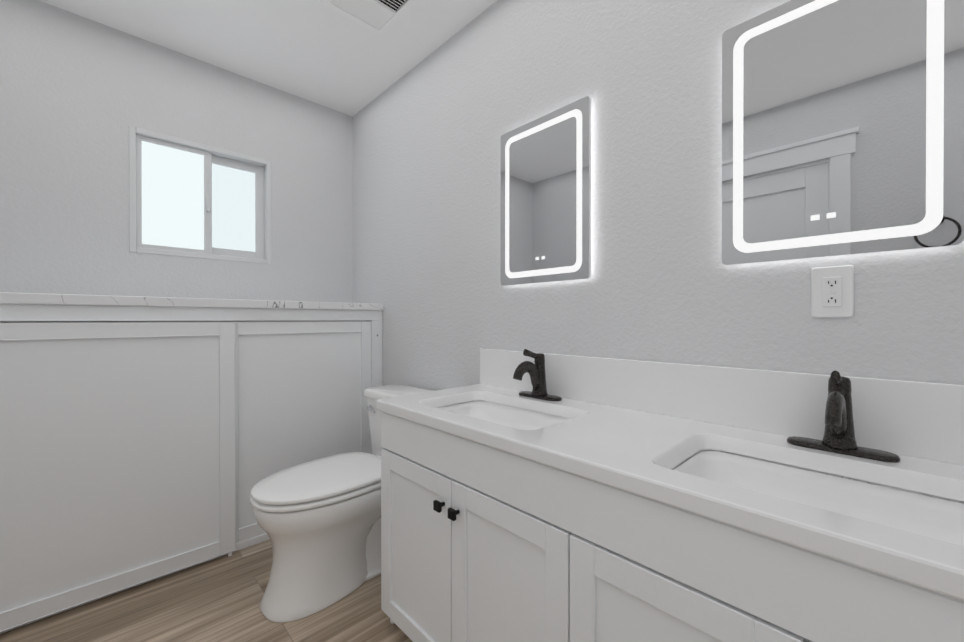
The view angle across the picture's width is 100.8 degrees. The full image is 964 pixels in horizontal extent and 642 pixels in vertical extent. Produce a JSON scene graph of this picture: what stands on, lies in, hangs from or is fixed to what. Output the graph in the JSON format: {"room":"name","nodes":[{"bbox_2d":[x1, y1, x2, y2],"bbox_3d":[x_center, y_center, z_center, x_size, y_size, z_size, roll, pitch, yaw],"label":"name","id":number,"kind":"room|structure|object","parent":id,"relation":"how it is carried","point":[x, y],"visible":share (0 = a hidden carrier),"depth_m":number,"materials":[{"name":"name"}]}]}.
{"room":"bathroom","nodes":[
{"label":"bathroom","id":0,"kind":"room"},
{"bbox_2d":[0,0,352,302],"bbox_3d":[-1.618,-0.143,2.037,2.205,2.440,0.120,0,0,-44],"label":"wall","id":1,"kind":"structure","parent":0,"point":[79,95],"depth_m":1.88,"materials":[{"name":"paint"}]},
{"bbox_2d":[129,126,271,263],"bbox_3d":[-1.485,-0.629,2.145,0.624,0.600,0.105,0,0,-44],"label":"window","id":2,"kind":"structure","parent":1,"relation":"in","point":[188,198],"depth_m":2.10,"materials":[{"name":"white plastic"}]},
{"bbox_2d":[0,540,412,641],"bbox_3d":[-0.441,1.132,0.813,2.205,0.100,3.523,0,0,-44],"label":"floor","id":3,"kind":"structure","parent":0,"point":[218,599],"depth_m":1.46,"materials":[{"name":"brown wood"}]},
{"bbox_2d":[0,292,383,633],"bbox_3d":[-1.430,0.488,1.844,1.961,1.178,0.419,0,0,-44],"label":"half wall","id":4,"kind":"structure","parent":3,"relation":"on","point":[143,439],"depth_m":1.64,"materials":[{"name":"white"}]},
{"bbox_2d":[250,384,432,622],"bbox_3d":[-0.555,0.711,1.735,0.495,0.734,0.806,0,0,42],"label":"toilet","id":5,"kind":"object","parent":3,"relation":"on","point":[318,521],"visible":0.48,"depth_m":1.51,"materials":[{"name":"white ceramic"}]},
{"bbox_2d":[376,348,963,641],"bbox_3d":[0.356,0.590,1.004,0.541,0.982,1.584,0,0,-44],"label":"bathroom vanity","id":6,"kind":"object","parent":3,"relation":"on","point":[528,495],"visible":1,"depth_m":0.84,"materials":[{"name":"white wood"}]},
{"bbox_2d":[513,349,561,400],"bbox_3d":[0.168,0.186,1.405,0.170,0.179,0.182,0,0,-44],"label":"faucet","id":7,"kind":"object","parent":6,"relation":"on","point":[536,371],"depth_m":1.42,"materials":[{"name":"black metal"}]},
{"bbox_2d":[787,370,899,461],"bbox_3d":[0.728,0.189,0.819,0.170,0.179,0.182,0,0,-44],"label":"faucet","id":8,"kind":"object","parent":6,"relation":"on","point":[838,443],"depth_m":0.83,"materials":[{"name":"black metal"}]},
{"bbox_2d":[39,0,496,116],"bbox_3d":[-0.441,-1.408,0.803,2.205,0.100,3.523,0,0,-44],"label":"ceiling","id":9,"kind":"structure","parent":0,"point":[317,52],"depth_m":1.92,"materials":[{"name":"paint"}]},
{"bbox_2d":[320,0,417,35],"bbox_3d":[-0.465,-1.354,1.671,0.300,0.015,0.340,0,0,-44],"label":"ceiling vent","id":10,"kind":"object","parent":9,"relation":"in","point":[380,17],"visible":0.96,"depth_m":1.74,"materials":[{"name":"white plastic"}]},
{"bbox_2d":[352,0,963,390],"bbox_3d":[0.312,-0.141,1.529,0.120,2.440,3.523,0,0,-44],"label":"wall","id":11,"kind":"structure","parent":0,"point":[663,283],"depth_m":1.32,"materials":[{"name":"paint"}]},
{"bbox_2d":[500,96,590,285],"bbox_3d":[0.230,-0.451,1.499,0.035,0.615,0.410,0,0,-44],"label":"mirror","id":12,"kind":"object","parent":11,"relation":"attached to","point":[545,217],"visible":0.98,"depth_m":1.46,"materials":[{"name":"clear glass"}]},
{"bbox_2d":[811,265,853,317],"bbox_3d":[0.805,-0.067,0.918,0.010,0.118,0.074,0,0,-44],"label":"outlet","id":13,"kind":"object","parent":11,"relation":"attached to","point":[832,291],"visible":1,"depth_m":0.92,"materials":[{"name":"white plastic"}]},
{"bbox_2d":[721,0,963,264],"bbox_3d":[0.787,-0.454,0.917,0.035,0.615,0.410,0,0,-44],"label":"mirror","id":14,"kind":"object","parent":11,"relation":"attached to","point":[842,127],"visible":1,"depth_m":0.88,"materials":[{"name":"clear glass"}]}
]}

